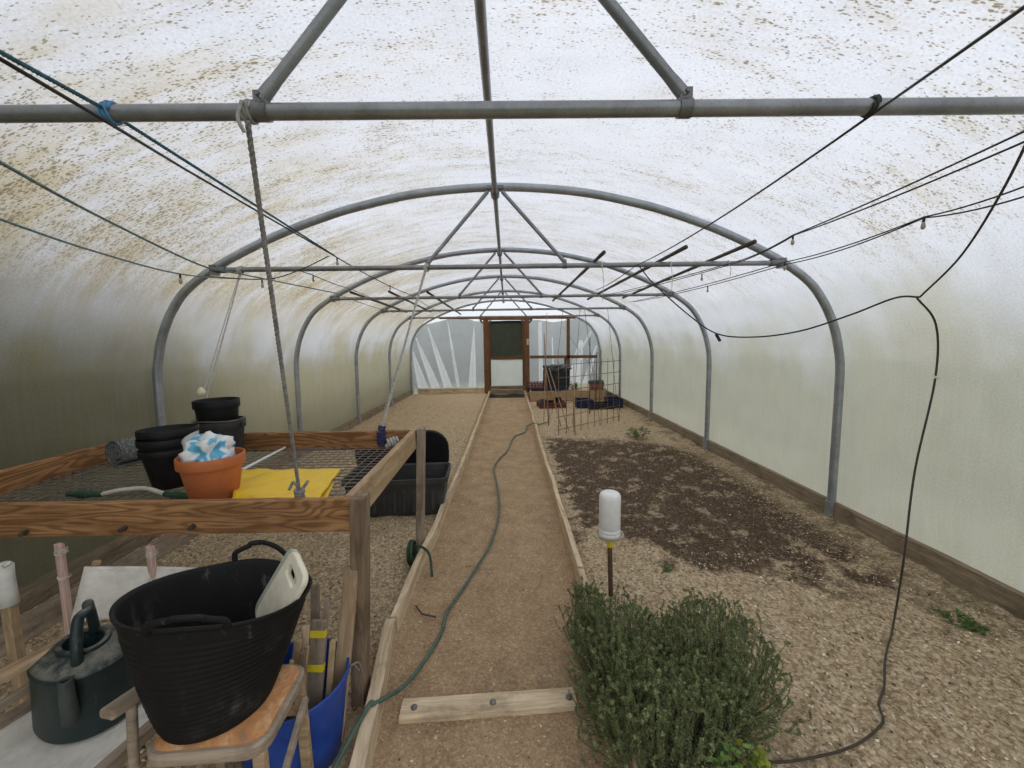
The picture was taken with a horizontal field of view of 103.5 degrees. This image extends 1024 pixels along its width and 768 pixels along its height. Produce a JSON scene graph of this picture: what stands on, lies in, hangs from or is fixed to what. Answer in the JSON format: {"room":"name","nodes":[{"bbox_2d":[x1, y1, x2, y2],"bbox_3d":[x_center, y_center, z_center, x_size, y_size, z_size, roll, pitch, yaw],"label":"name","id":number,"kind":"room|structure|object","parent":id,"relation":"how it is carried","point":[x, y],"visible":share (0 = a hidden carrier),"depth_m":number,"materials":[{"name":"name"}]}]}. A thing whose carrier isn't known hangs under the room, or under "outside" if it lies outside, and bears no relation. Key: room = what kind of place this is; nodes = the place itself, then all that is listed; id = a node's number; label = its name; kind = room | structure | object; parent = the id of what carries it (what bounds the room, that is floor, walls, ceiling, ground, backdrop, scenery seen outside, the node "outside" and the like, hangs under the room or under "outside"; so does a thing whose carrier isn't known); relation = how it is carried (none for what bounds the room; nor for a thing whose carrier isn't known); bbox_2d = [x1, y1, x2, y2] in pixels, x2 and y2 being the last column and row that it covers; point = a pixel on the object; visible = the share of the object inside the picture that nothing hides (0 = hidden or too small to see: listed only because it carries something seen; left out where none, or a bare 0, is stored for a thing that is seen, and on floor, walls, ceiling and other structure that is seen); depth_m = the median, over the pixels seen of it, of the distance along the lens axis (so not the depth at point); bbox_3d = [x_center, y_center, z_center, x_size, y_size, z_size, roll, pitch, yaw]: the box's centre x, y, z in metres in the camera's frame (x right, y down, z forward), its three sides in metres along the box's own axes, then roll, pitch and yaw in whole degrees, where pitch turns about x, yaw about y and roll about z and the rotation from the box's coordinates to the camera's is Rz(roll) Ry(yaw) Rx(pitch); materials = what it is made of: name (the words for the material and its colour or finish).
{"room":"polytunnel greenhouse","nodes":[
{"label":"polytunnel greenhouse","id":0,"kind":"room"},
{"bbox_2d":[0,346,410,588],"bbox_3d":[-2.842,0.279,5.339,0.061,1.412,12.755,-1,6,-1],"label":"wall","id":1,"kind":"structure","parent":0,"point":[47,410],"depth_m":3.02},
{"bbox_2d":[0,390,411,626],"bbox_3d":[-2.833,0.923,5.377,0.052,0.166,12.695,-1,6,-1],"label":"baseboard","id":2,"kind":"structure","parent":1,"relation":"attached to","point":[38,591],"depth_m":2.72,"materials":[{"name":"brown wood"}]},
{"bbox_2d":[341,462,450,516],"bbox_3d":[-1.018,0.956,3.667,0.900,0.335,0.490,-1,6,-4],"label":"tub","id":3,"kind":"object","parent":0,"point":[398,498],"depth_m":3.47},
{"bbox_2d":[413,321,596,387],"bbox_3d":[-0.193,-1.076,11.645,5.510,2.700,0.104,-1,6,-1],"label":"wall","id":4,"kind":"structure","parent":0,"point":[575,371],"depth_m":11.68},
{"bbox_2d":[418,388,484,393],"bbox_3d":[-1.763,0.223,11.720,1.940,0.192,0.049,-1,6,-1],"label":"baseboard","id":5,"kind":"structure","parent":4,"relation":"attached to","point":[444,390],"depth_m":11.70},
{"bbox_2d":[479,317,531,393],"bbox_3d":[-0.154,-0.837,11.617,1.517,2.240,0.137,-1,6,-1],"label":"door","id":6,"kind":"structure","parent":4,"relation":"in","point":[506,343],"depth_m":11.62,"materials":[{"name":"brown wood"}]},
{"bbox_2d":[439,317,575,318],"bbox_3d":[-0.124,-1.885,11.510,3.880,0.063,0.050,0,6,-1],"label":"trim","id":7,"kind":"structure","parent":4,"relation":"attached to","point":[532,317],"depth_m":11.50,"materials":[{"name":"brown wood"}]},
{"bbox_2d":[530,355,595,358],"bbox_3d":[1.482,-0.784,11.627,1.940,0.086,0.050,-1,6,-1],"label":"trim","id":8,"kind":"structure","parent":4,"relation":"attached to","point":[533,356],"depth_m":11.60,"materials":[{"name":"brown wood"}]},
{"bbox_2d":[567,318,569,385],"bbox_3d":[1.622,-0.825,11.635,0.090,2.150,0.070,-1,6,-1],"label":"trim","id":9,"kind":"structure","parent":4,"relation":"attached to","point":[568,319],"depth_m":11.56,"materials":[{"name":"brown wood"}]},
{"bbox_2d":[0,0,1023,365],"bbox_3d":[-0.120,-1.116,5.228,5.480,1.310,12.755,-1,6,-1],"label":"ceiling","id":10,"kind":"structure","parent":0,"point":[60,302],"depth_m":2.13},
{"bbox_2d":[0,218,227,283],"label":"wire","id":11,"kind":"object","parent":10,"relation":"hanging from","point":[75,245],"depth_m":1.76,"materials":[{"name":"black plastic"}]},
{"bbox_2d":[0,57,256,211],"label":"wire","id":12,"kind":"object","parent":10,"relation":"hanging from","point":[41,83],"depth_m":0.93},
{"bbox_2d":[263,214,351,278],"label":"wire","id":13,"kind":"object","parent":10,"relation":"hanging from","point":[337,263],"depth_m":2.67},
{"bbox_2d":[303,272,407,310],"label":"string lights","id":14,"kind":"object","parent":10,"relation":"hanging from","point":[313,280],"depth_m":3.76,"materials":[{"name":"black plastic"}]},
{"bbox_2d":[631,186,1023,301],"bbox_3d":[1.796,-0.861,3.264,0.229,0.137,3.999,-1,6,-4],"label":"string lights","id":15,"kind":"object","parent":10,"relation":"hanging from","point":[923,224],"visible":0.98,"depth_m":2.02},
{"bbox_2d":[0,393,1023,767],"bbox_3d":[-0.075,0.911,5.518,5.850,0.064,13.085,-1,6,-1],"label":"floor","id":16,"kind":"structure","parent":0,"point":[539,520],"depth_m":2.38,"materials":[{"name":"gravel"}]},
{"bbox_2d":[0,561,29,706],"bbox_3d":[-1.813,1.026,1.492,0.081,0.801,0.053,-1,6,-1],"label":"wooden stake","id":17,"kind":"object","parent":16,"relation":"on","point":[9,592],"visible":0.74,"depth_m":1.47,"materials":[{"name":"brown wood"}]},
{"bbox_2d":[53,542,72,635],"bbox_3d":[-1.688,1.006,1.554,0.048,0.822,0.039,3,7,33],"label":"wooden stake","id":18,"kind":"object","parent":16,"relation":"on","point":[60,551],"visible":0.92,"depth_m":1.52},
{"bbox_2d":[0,560,209,767],"bbox_3d":[-1.255,1.040,1.285,0.780,0.697,0.730,-1,6,-1],"label":"board","id":19,"kind":"object","parent":16,"relation":"on","point":[20,747],"visible":0.29,"depth_m":1.14,"materials":[{"name":"wood"}]},
{"bbox_2d":[27,599,139,744],"bbox_3d":[-1.293,0.821,1.224,0.296,0.341,0.229,1,6,20],"label":"watering can","id":20,"kind":"object","parent":19,"relation":"on","point":[86,670],"visible":0.94,"depth_m":1.14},
{"bbox_2d":[0,463,298,658],"bbox_3d":[-2.492,1.190,2.707,0.051,0.157,4.000,-1,6,0],"label":"board","id":21,"kind":"object","parent":16,"relation":"on","point":[43,617],"visible":0.2,"depth_m":2.20,"materials":[{"name":"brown wood"}]},
{"bbox_2d":[145,545,158,580],"bbox_3d":[-1.389,1.015,1.599,0.047,0.787,0.039,3,7,35],"label":"wooden stake","id":22,"kind":"object","parent":16,"relation":"on","point":[151,553],"visible":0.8,"depth_m":1.55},
{"bbox_2d":[0,427,425,706],"bbox_3d":[-1.562,0.863,2.240,1.975,0.964,1.329,-1,6,-1],"label":"bench","id":23,"kind":"object","parent":16,"relation":"on","point":[350,512],"visible":0.72,"depth_m":1.59,"materials":[{"name":"brown wood"}]},
{"bbox_2d":[105,436,141,467],"bbox_3d":[-2.279,0.392,2.519,0.150,0.162,0.340,1,6,16],"label":"roll","id":24,"kind":"object","parent":23,"relation":"on","point":[122,452],"visible":0.41,"depth_m":2.37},
{"bbox_2d":[65,486,187,498],"bbox_3d":[-1.786,0.511,1.899,0.618,0.047,0.071,0,6,4],"label":"fitting","id":25,"kind":"object","parent":23,"relation":"on","point":[79,493],"visible":1,"depth_m":1.89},
{"bbox_2d":[137,449,183,489],"bbox_3d":[-1.732,0.415,2.052,0.242,0.200,0.242,-1,6,-1],"label":"plant pot","id":26,"kind":"object","parent":23,"relation":"on","point":[159,466],"visible":0.52,"depth_m":1.97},
{"bbox_2d":[135,438,182,452],"bbox_3d":[-1.732,0.361,2.044,0.246,0.200,0.246,0,7,-1],"label":"plant pot","id":27,"kind":"object","parent":26,"relation":"in","point":[144,447],"visible":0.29,"depth_m":1.93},
{"bbox_2d":[135,424,199,441],"bbox_3d":[-1.734,0.320,2.047,0.251,0.207,0.250,5,8,44],"label":"plant pot","id":28,"kind":"object","parent":27,"relation":"in","point":[175,431],"visible":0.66,"depth_m":1.98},
{"bbox_2d":[174,447,245,498],"bbox_3d":[-1.390,0.426,1.877,0.266,0.205,0.266,-1,6,-1],"label":"plant pot","id":29,"kind":"object","parent":23,"relation":"on","point":[213,479],"visible":0.76,"depth_m":1.79,"materials":[{"name":"orange plastic"}]},
{"bbox_2d":[177,430,235,461],"bbox_3d":[-1.396,0.325,1.864,0.242,0.221,0.210,-1,6,-1],"label":"plastic bag","id":30,"kind":"object","parent":29,"relation":"in","point":[207,446],"visible":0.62,"depth_m":1.81,"materials":[{"name":"white"}]},
{"bbox_2d":[191,415,246,447],"bbox_3d":[-1.857,0.337,2.581,0.300,0.250,0.285,-1,6,-1],"label":"plant pot","id":31,"kind":"object","parent":23,"relation":"on","point":[235,428],"visible":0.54,"depth_m":2.51,"materials":[{"name":"plastic"}]},
{"bbox_2d":[191,397,240,423],"bbox_3d":[-1.874,0.192,2.570,0.250,0.190,0.250,-1,6,-1],"label":"plant pot","id":32,"kind":"object","parent":31,"relation":"in","point":[216,409],"visible":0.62,"depth_m":2.48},
{"bbox_2d":[242,447,285,469],"bbox_3d":[-1.534,0.460,2.503,0.016,0.016,0.504,-1,6,-3],"label":"stick","id":33,"kind":"object","parent":23,"relation":"on","point":[283,448],"visible":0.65,"depth_m":2.48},
{"bbox_2d":[232,468,340,497],"bbox_3d":[-1.164,0.492,1.989,0.651,0.038,0.461,-1,6,-1],"label":"plastic sheet","id":34,"kind":"object","parent":23,"relation":"on","point":[259,482],"visible":0.77,"depth_m":1.99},
{"bbox_2d":[147,664,313,767],"bbox_3d":[-0.790,1.148,1.176,0.316,0.494,0.280,-1,6,-4],"label":"wooden stool","id":35,"kind":"object","parent":16,"relation":"on","point":[251,738],"visible":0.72,"depth_m":1.07,"materials":[{"name":"brown wood"}]},
{"bbox_2d":[109,540,311,744],"bbox_3d":[-0.826,0.711,1.171,0.430,0.376,0.432,-1,6,-1],"label":"rubber trug","id":36,"kind":"object","parent":35,"relation":"on","point":[200,662],"visible":0.94,"depth_m":1.05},
{"bbox_2d":[255,549,298,616],"bbox_3d":[-0.716,0.643,1.245,0.198,0.246,0.102,-1,6,-2],"label":"board","id":37,"kind":"object","parent":36,"relation":"in","point":[288,552],"visible":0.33,"depth_m":1.27,"materials":[{"name":"plastic"}]},
{"bbox_2d":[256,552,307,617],"bbox_3d":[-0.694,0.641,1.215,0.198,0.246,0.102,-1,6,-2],"label":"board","id":38,"kind":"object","parent":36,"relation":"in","point":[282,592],"visible":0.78,"depth_m":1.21,"materials":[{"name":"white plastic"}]},
{"bbox_2d":[241,638,361,767],"bbox_3d":[-0.783,1.207,1.469,0.412,0.314,0.392,-1,6,-1],"label":"tub","id":39,"kind":"object","parent":16,"relation":"on","point":[326,718],"visible":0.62,"depth_m":1.38,"materials":[{"name":"plastic"}]},
{"bbox_2d":[288,638,301,719],"bbox_3d":[-0.756,1.116,1.392,0.027,0.454,0.099,2,7,27],"label":"timber offcut","id":40,"kind":"object","parent":39,"relation":"in","point":[297,644],"visible":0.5,"depth_m":1.39,"materials":[{"name":"brown wood"}]},
{"bbox_2d":[295,651,306,716],"bbox_3d":[-0.723,1.125,1.363,0.022,0.440,0.082,4,8,41],"label":"timber offcut","id":41,"kind":"object","parent":39,"relation":"in","point":[302,655],"visible":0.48,"depth_m":1.35,"materials":[{"name":"brown wood"}]},
{"bbox_2d":[301,625,309,691],"bbox_3d":[-0.743,1.104,1.436,0.028,0.467,0.095,0,6,9],"label":"timber offcut","id":42,"kind":"object","parent":39,"relation":"in","point":[305,629],"visible":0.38,"depth_m":1.44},
{"bbox_2d":[304,645,309,681],"bbox_3d":[-0.734,1.127,1.396,0.018,0.429,0.094,4,8,38],"label":"timber offcut","id":43,"kind":"object","parent":39,"relation":"in","point":[306,648],"visible":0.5,"depth_m":1.40,"materials":[{"name":"brown wood"}]},
{"bbox_2d":[310,584,319,620],"bbox_3d":[-0.741,1.048,1.526,0.030,0.560,0.106,-2,6,-8],"label":"timber offcut","id":44,"kind":"object","parent":39,"relation":"in","point":[315,588],"visible":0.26,"depth_m":1.53,"materials":[{"name":"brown wood"}]},
{"bbox_2d":[307,619,326,709],"bbox_3d":[-0.700,1.096,1.436,0.058,0.483,0.118,0,6,7],"label":"timber offcut","id":45,"kind":"object","parent":39,"relation":"in","point":[318,631],"visible":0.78,"depth_m":1.44,"materials":[{"name":"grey wood"}]},
{"bbox_2d":[323,599,329,692],"bbox_3d":[-0.705,1.071,1.499,0.018,0.518,0.107,1,6,19],"label":"timber offcut","id":46,"kind":"object","parent":39,"relation":"in","point":[327,601],"visible":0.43,"depth_m":1.51,"materials":[{"name":"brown wood"}]},
{"bbox_2d":[325,639,335,697],"bbox_3d":[-0.658,1.134,1.446,0.021,0.404,0.107,1,6,13],"label":"timber offcut","id":47,"kind":"object","parent":39,"relation":"in","point":[332,645],"visible":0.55,"depth_m":1.45,"materials":[{"name":"brown wood"}]},
{"bbox_2d":[332,565,357,742],"bbox_3d":[-0.644,1.024,1.550,0.057,0.603,0.188,0,6,12],"label":"timber offcut","id":48,"kind":"object","parent":39,"relation":"in","point":[350,577],"visible":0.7,"depth_m":1.55,"materials":[{"name":"brown wood"}]},
{"bbox_2d":[349,618,395,767],"bbox_3d":[-0.519,1.325,1.380,0.056,0.121,1.391,-2,6,-8],"label":"board","id":49,"kind":"object","parent":16,"relation":"on","point":[365,744],"visible":0.87,"depth_m":1.60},
{"bbox_2d":[341,430,450,516],"bbox_3d":[-1.037,0.796,3.710,0.925,0.645,0.611,-1,6,-4],"label":"storage tote","id":50,"kind":"object","parent":16,"relation":"on","point":[398,498],"visible":0.56,"depth_m":3.50,"materials":[{"name":"black plastic"}]},
{"bbox_2d":[406,539,432,576],"bbox_3d":[-0.614,1.145,2.675,0.307,0.166,0.136,5,8,42],"label":"loop","id":51,"kind":"object","parent":16,"relation":"on","point":[411,552],"visible":0.93,"depth_m":2.69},
{"bbox_2d":[390,463,463,631],"bbox_3d":[-0.598,1.117,3.403,0.054,0.121,2.651,-1,6,1],"label":"board","id":52,"kind":"object","parent":16,"relation":"on","point":[402,603],"visible":0.9,"depth_m":2.70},
{"bbox_2d":[332,408,549,767],"bbox_3d":[0.000,0.917,4.974,0.441,0.117,7.782,0,6,11],"label":"garden hose","id":53,"kind":"object","parent":16,"relation":"on","point":[371,703],"visible":0.99,"depth_m":1.88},
{"bbox_2d":[460,412,482,468],"bbox_3d":[-0.598,0.796,6.421,0.052,0.125,3.380,-1,6,0],"label":"board","id":54,"kind":"object","parent":16,"relation":"on","point":[465,457],"visible":0.94,"depth_m":5.77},
{"bbox_2d":[398,687,577,723],"bbox_3d":[-0.093,1.320,1.665,0.721,0.041,0.091,-1,6,-4],"label":"plank","id":55,"kind":"object","parent":16,"relation":"on","point":[552,700],"visible":0.91,"depth_m":1.65,"materials":[{"name":"wood"}]},
{"bbox_2d":[152,183,844,516],"bbox_3d":[-0.079,-0.124,3.205,5.504,2.815,0.090,-1,6,-1],"label":"hoop","id":56,"kind":"object","parent":16,"relation":"on","point":[774,258],"visible":0.84,"depth_m":3.08,"materials":[{"name":"metal"}]},
{"bbox_2d":[0,160,394,312],"bbox_3d":[-1.850,-0.897,3.737,0.541,0.062,6.312,-2,6,-7],"label":"overhead line","id":57,"kind":"object","parent":56,"relation":"attached to","point":[7,166],"visible":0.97,"depth_m":1.74,"materials":[{"name":"black plastic"}]},
{"bbox_2d":[195,266,243,418],"bbox_3d":[-2.073,-0.292,2.906,0.102,1.176,0.521,0,6,10],"label":"rope","id":58,"kind":"object","parent":56,"relation":"hanging from","point":[201,391],"visible":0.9,"depth_m":2.92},
{"bbox_2d":[376,263,428,448],"bbox_3d":[-0.730,-0.244,2.905,0.161,1.320,0.601,2,7,29],"label":"rope","id":59,"kind":"object","parent":56,"relation":"hanging from","point":[391,442],"visible":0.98,"depth_m":2.81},
{"bbox_2d":[294,247,711,456],"bbox_3d":[-0.107,-0.344,5.301,5.504,2.815,0.090,-1,6,-1],"label":"hoop","id":60,"kind":"object","parent":16,"relation":"on","point":[335,297],"visible":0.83,"depth_m":5.19,"materials":[{"name":"metal"}]},
{"bbox_2d":[474,0,503,302],"bbox_3d":[-0.157,-1.662,5.170,0.038,0.038,12.635,-1,6,-1],"label":"pole","id":61,"kind":"object","parent":60,"relation":"attached to","point":[480,5],"visible":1,"depth_m":1.75,"materials":[{"name":"metal"}]},
{"bbox_2d":[552,250,605,300],"bbox_3d":[0.631,-1.087,4.434,0.029,0.053,3.170,-1,6,-1],"label":"cane","id":62,"kind":"object","parent":60,"relation":"on","point":[603,252],"visible":0.87,"depth_m":3.69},
{"bbox_2d":[587,245,687,299],"bbox_3d":[1.140,-1.081,4.301,0.031,0.055,3.150,-1,6,-1],"label":"cane","id":63,"kind":"object","parent":60,"relation":"on","point":[684,247],"visible":0.86,"depth_m":3.51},
{"bbox_2d":[622,239,756,298],"bbox_3d":[1.575,-1.073,4.172,0.031,0.059,3.120,-1,6,0],"label":"cane","id":64,"kind":"object","parent":60,"relation":"on","point":[754,241],"visible":0.73,"depth_m":3.13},
{"bbox_2d":[354,275,653,423],"bbox_3d":[-0.135,-0.565,7.398,5.504,2.815,0.090,-1,6,-1],"label":"hoop","id":65,"kind":"object","parent":16,"relation":"on","point":[623,307],"visible":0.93,"depth_m":7.29,"materials":[{"name":"metal"}]},
{"bbox_2d":[349,291,406,312],"bbox_3d":[-1.994,-1.250,6.353,0.034,0.054,3.051,-1,6,-2],"label":"cane","id":66,"kind":"object","parent":65,"relation":"on","point":[351,292],"visible":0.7,"depth_m":5.85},
{"bbox_2d":[388,290,430,312],"bbox_3d":[-1.530,-1.258,6.359,0.034,0.054,3.051,-1,6,-2],"label":"cane","id":67,"kind":"object","parent":65,"relation":"on","point":[389,291],"visible":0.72,"depth_m":5.83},
{"bbox_2d":[426,291,460,314],"bbox_3d":[-1.065,-1.306,6.762,0.034,0.058,3.650,-1,6,-1],"label":"cane","id":68,"kind":"object","parent":65,"relation":"on","point":[427,292],"visible":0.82,"depth_m":6.05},
{"bbox_2d":[388,290,620,405],"bbox_3d":[-0.163,-0.786,9.495,5.504,2.815,0.090,-1,6,-1],"label":"hoop","id":69,"kind":"object","parent":16,"relation":"on","point":[490,291],"visible":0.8,"depth_m":9.38,"materials":[{"name":"metal"}]},
{"bbox_2d":[410,299,600,393],"bbox_3d":[-0.191,-1.007,11.592,5.504,2.815,0.090,-1,6,-1],"label":"hoop","id":70,"kind":"object","parent":16,"relation":"on","point":[496,300],"visible":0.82,"depth_m":11.48,"materials":[{"name":"metal"}]},
{"bbox_2d":[490,394,524,397],"bbox_3d":[-0.133,0.326,11.155,1.015,0.034,0.622,-1,6,-1],"label":"door mat","id":71,"kind":"object","parent":16,"relation":"on","point":[491,395],"visible":0.96,"depth_m":11.12,"materials":[{"name":"black plastic"}]},
{"bbox_2d":[0,0,1023,122],"bbox_3d":[-0.051,0.097,1.108,5.504,2.815,0.090,-1,6,-1],"label":"support frame","id":72,"kind":"object","parent":16,"relation":"on","point":[261,110],"visible":1,"depth_m":0.99,"materials":[{"name":"metal"}]},
{"bbox_2d":[0,49,334,255],"bbox_3d":[-1.077,-0.716,1.652,0.056,0.118,2.355,-2,6,-8],"label":"overhead line","id":73,"kind":"object","parent":72,"relation":"attached to","point":[101,107],"visible":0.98,"depth_m":0.98,"materials":[{"name":"blue plastic"}]},
{"bbox_2d":[236,98,308,496],"bbox_3d":[-0.748,-0.064,1.323,0.082,1.332,0.622,-4,7,-25],"label":"rope","id":74,"kind":"object","parent":72,"relation":"hanging from","point":[242,111],"visible":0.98,"depth_m":1.15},
{"bbox_2d":[596,5,1023,289],"bbox_3d":[0.942,-0.800,2.586,0.254,0.251,5.119,0,6,6],"label":"overhead line","id":75,"kind":"object","parent":72,"relation":"attached to","point":[878,97],"visible":0.87,"depth_m":0.99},
{"bbox_2d":[597,130,1023,296],"bbox_3d":[1.456,-0.889,2.994,0.340,0.163,4.442,-1,6,-5],"label":"string lights","id":76,"kind":"object","parent":72,"relation":"hanging from","point":[1021,132],"visible":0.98,"depth_m":1.73},
{"bbox_2d":[0,404,1023,767],"bbox_3d":[-0.047,0.931,5.350,5.227,0.061,8.573,-1,6,-1],"label":"gravel","id":77,"kind":"object","parent":16,"relation":"on","point":[841,744],"visible":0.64,"depth_m":2.03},
{"bbox_2d":[530,409,541,449],"bbox_3d":[0.397,0.728,6.930,0.053,0.126,2.780,-1,6,0],"label":"board","id":78,"kind":"object","parent":16,"relation":"on","point":[535,427],"visible":0.92,"depth_m":6.52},
{"bbox_2d":[543,319,546,423],"bbox_3d":[0.592,-0.247,7.171,0.016,2.010,0.141,4,8,38],"label":"cane","id":79,"kind":"object","parent":16,"relation":"on","point":[546,319],"visible":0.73,"depth_m":7.18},
{"bbox_2d":[544,336,548,425],"bbox_3d":[0.602,-0.048,7.042,0.089,1.639,0.020,-1,6,-1],"label":"cane","id":80,"kind":"object","parent":16,"relation":"on","point":[544,336],"visible":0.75,"depth_m":7.04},
{"bbox_2d":[537,400,565,408],"bbox_3d":[0.881,0.456,9.110,0.590,0.130,0.410,-2,6,-8],"label":"plastic crate","id":81,"kind":"object","parent":16,"relation":"on","point":[539,405],"visible":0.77,"depth_m":8.94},
{"bbox_2d":[540,444,582,581],"bbox_3d":[0.414,1.037,4.022,0.049,0.128,3.030,-1,6,0],"label":"board","id":82,"kind":"object","parent":16,"relation":"on","point":[576,561],"visible":0.95,"depth_m":3.21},
{"bbox_2d":[528,386,606,401],"bbox_3d":[1.449,0.222,10.717,2.025,0.275,1.574,-1,6,-1],"label":"planter","id":83,"kind":"object","parent":16,"relation":"on","point":[534,396],"visible":0.58,"depth_m":9.93,"materials":[{"name":"brown wood"}]},
{"bbox_2d":[527,387,543,391],"bbox_3d":[0.640,0.139,10.482,0.490,0.080,0.410,-1,6,-1],"label":"plastic crate","id":84,"kind":"object","parent":83,"relation":"on","point":[534,389],"visible":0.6,"depth_m":10.29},
{"bbox_2d":[527,381,544,388],"bbox_3d":[0.639,0.025,10.470,0.450,0.140,0.390,-1,6,-2],"label":"plastic crate","id":85,"kind":"object","parent":84,"relation":"on","point":[538,385],"visible":0.83,"depth_m":10.29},
{"bbox_2d":[543,385,568,390],"bbox_3d":[1.130,0.107,10.485,0.630,0.128,0.430,-1,6,-1],"label":"plastic crate","id":86,"kind":"object","parent":83,"relation":"on","point":[560,387],"visible":0.38,"depth_m":10.28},
{"bbox_2d":[543,380,568,386],"bbox_3d":[1.134,-0.022,10.471,0.630,0.128,0.430,-1,6,-2],"label":"plastic crate","id":87,"kind":"object","parent":86,"relation":"on","point":[561,383],"visible":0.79,"depth_m":10.27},
{"bbox_2d":[543,375,568,381],"bbox_3d":[1.138,-0.151,10.458,0.630,0.128,0.430,-1,6,-1],"label":"plastic crate","id":88,"kind":"object","parent":87,"relation":"on","point":[550,377],"visible":0.73,"depth_m":10.25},
{"bbox_2d":[543,370,569,375],"bbox_3d":[1.142,-0.281,10.444,0.630,0.128,0.430,-1,6,-2],"label":"plastic crate","id":89,"kind":"object","parent":88,"relation":"on","point":[561,373],"visible":0.66,"depth_m":10.24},
{"bbox_2d":[543,364,571,372],"bbox_3d":[1.165,-0.394,10.408,0.762,0.257,0.524,-1,6,-1],"label":"plastic bundle","id":90,"kind":"object","parent":89,"relation":"on","point":[553,367],"visible":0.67,"depth_m":10.26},
{"bbox_2d":[573,397,593,408],"bbox_3d":[1.602,0.425,9.066,0.370,0.180,0.430,-1,6,-2],"label":"plastic crate","id":91,"kind":"object","parent":16,"relation":"on","point":[579,404],"visible":0.64,"depth_m":8.86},
{"bbox_2d":[556,359,621,434],"bbox_3d":[1.350,0.186,6.855,1.732,1.210,0.014,-6,8,-40],"label":"trellis","id":92,"kind":"object","parent":16,"relation":"on","point":[566,364],"visible":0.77,"depth_m":6.90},
{"bbox_2d":[587,401,612,409],"bbox_3d":[1.925,0.471,8.874,0.550,0.120,0.390,-1,6,-2],"label":"plastic crate","id":93,"kind":"object","parent":16,"relation":"on","point":[600,406],"visible":0.59,"depth_m":8.69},
{"bbox_2d":[596,489,623,596],"bbox_3d":[0.565,0.958,2.341,0.158,0.688,0.158,-1,6,-1],"label":"stake","id":94,"kind":"object","parent":16,"relation":"on","point":[609,530],"visible":1,"depth_m":2.28,"materials":[{"name":"plastic"}]},
{"bbox_2d":[599,489,620,538],"bbox_3d":[0.562,0.744,2.318,0.122,0.259,0.122,-1,6,-1],"label":"bottle","id":95,"kind":"object","parent":94,"relation":"on","point":[609,500],"depth_m":2.27,"materials":[{"name":"plastic"}]},
{"bbox_2d":[578,569,644,767],"bbox_3d":[0.423,1.271,1.774,0.046,0.120,1.450,-1,6,0],"label":"board","id":96,"kind":"object","parent":16,"relation":"on","point":[580,571],"visible":0.16,"depth_m":1.58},
{"bbox_2d":[604,396,622,407],"bbox_3d":[2.281,0.406,9.074,0.330,0.190,0.450,-1,6,2],"label":"plastic crate","id":97,"kind":"object","parent":16,"relation":"on","point":[610,400],"visible":0.66,"depth_m":8.86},
{"bbox_2d":[625,426,649,438],"bbox_3d":[1.903,0.732,6.130,0.300,0.162,0.365,-6,8,-39],"label":"weed","id":98,"kind":"object","parent":16,"relation":"on","point":[631,428],"visible":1,"depth_m":6.11,"materials":[{"name":"green plant"}]},
{"bbox_2d":[553,575,813,767],"bbox_3d":[0.648,1.097,1.658,0.918,0.455,0.987,-1,6,-1],"label":"bush","id":99,"kind":"object","parent":16,"relation":"on","point":[666,695],"visible":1,"depth_m":1.47,"materials":[{"name":"green plant"}]},
{"bbox_2d":[710,733,750,767],"bbox_3d":[0.672,1.232,1.268,0.131,0.266,0.131,-1,6,-1],"label":"herb plant","id":100,"kind":"object","parent":16,"relation":"on","point":[726,757],"visible":0.91,"depth_m":1.25,"materials":[{"name":"green plant"}]},
{"bbox_2d":[730,737,771,767],"bbox_3d":[0.774,1.270,1.294,0.152,0.182,0.158,2,7,24],"label":"herb plant","id":101,"kind":"object","parent":16,"relation":"on","point":[761,762],"visible":0.66,"depth_m":1.30,"materials":[{"name":"green plant"}]},
{"bbox_2d":[638,145,1023,763],"bbox_3d":[1.517,0.173,2.193,1.240,2.124,1.926,0,6,5],"label":"power cable","id":102,"kind":"object","parent":16,"relation":"on","point":[935,376],"visible":0.98,"depth_m":2.00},
{"bbox_2d":[929,605,991,635],"bbox_3d":[2.329,1.226,2.084,0.182,0.057,0.200,-1,6,-1],"label":"grass tuft","id":103,"kind":"object","parent":16,"relation":"on","point":[967,622],"visible":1,"depth_m":2.08,"materials":[{"name":"green plant"}]},
{"bbox_2d":[600,343,1023,592],"bbox_3d":[2.644,0.190,5.403,0.061,1.411,12.755,-1,6,-1],"label":"wall","id":104,"kind":"structure","parent":0,"point":[772,407],"depth_m":2.92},
{"bbox_2d":[608,391,1023,619],"bbox_3d":[2.646,0.835,5.441,0.051,0.167,12.695,-1,6,-1],"label":"baseboard","id":105,"kind":"structure","parent":104,"relation":"attached to","point":[989,589],"depth_m":2.85,"materials":[{"name":"brown wood"}]},
{"label":"outside","id":106,"kind":"structure","parent":0,"visible":0},
{"bbox_2d":[413,383,429,392],"bbox_3d":[-21.488,1.080,7.369,37.170,0.001,75.000,-1,6,-1],"label":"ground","id":107,"kind":"structure","parent":106,"point":[415,388],"depth_m":13.59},
{"bbox_2d":[410,358,416,386],"bbox_3d":[-4.215,-1.229,4.842,1.982,4.763,26.000,-1,6,-1],"label":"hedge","id":108,"kind":"object","parent":107,"relation":"on","point":[413,368],"visible":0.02,"depth_m":14.21,"materials":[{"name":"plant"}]},
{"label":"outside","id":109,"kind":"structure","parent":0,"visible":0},
{"label":"ground","id":110,"kind":"structure","parent":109,"visible":0},
{"bbox_2d":[412,316,600,382],"bbox_3d":[-0.208,-1.401,15.914,24.000,2.561,1.943,-1,6,-1],"label":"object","id":111,"kind":"object","parent":110,"relation":"on","point":[461,330],"visible":0.14,"depth_m":15.14,"materials":[{"name":"plastic"}]},
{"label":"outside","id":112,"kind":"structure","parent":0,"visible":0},
{"bbox_2d":[416,381,587,392],"bbox_3d":[-0.390,-1.464,28.493,5.590,0.001,33.015,-1,6,-1],"label":"baseboard","id":113,"kind":"structure","parent":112,"point":[462,384],"depth_m":14.09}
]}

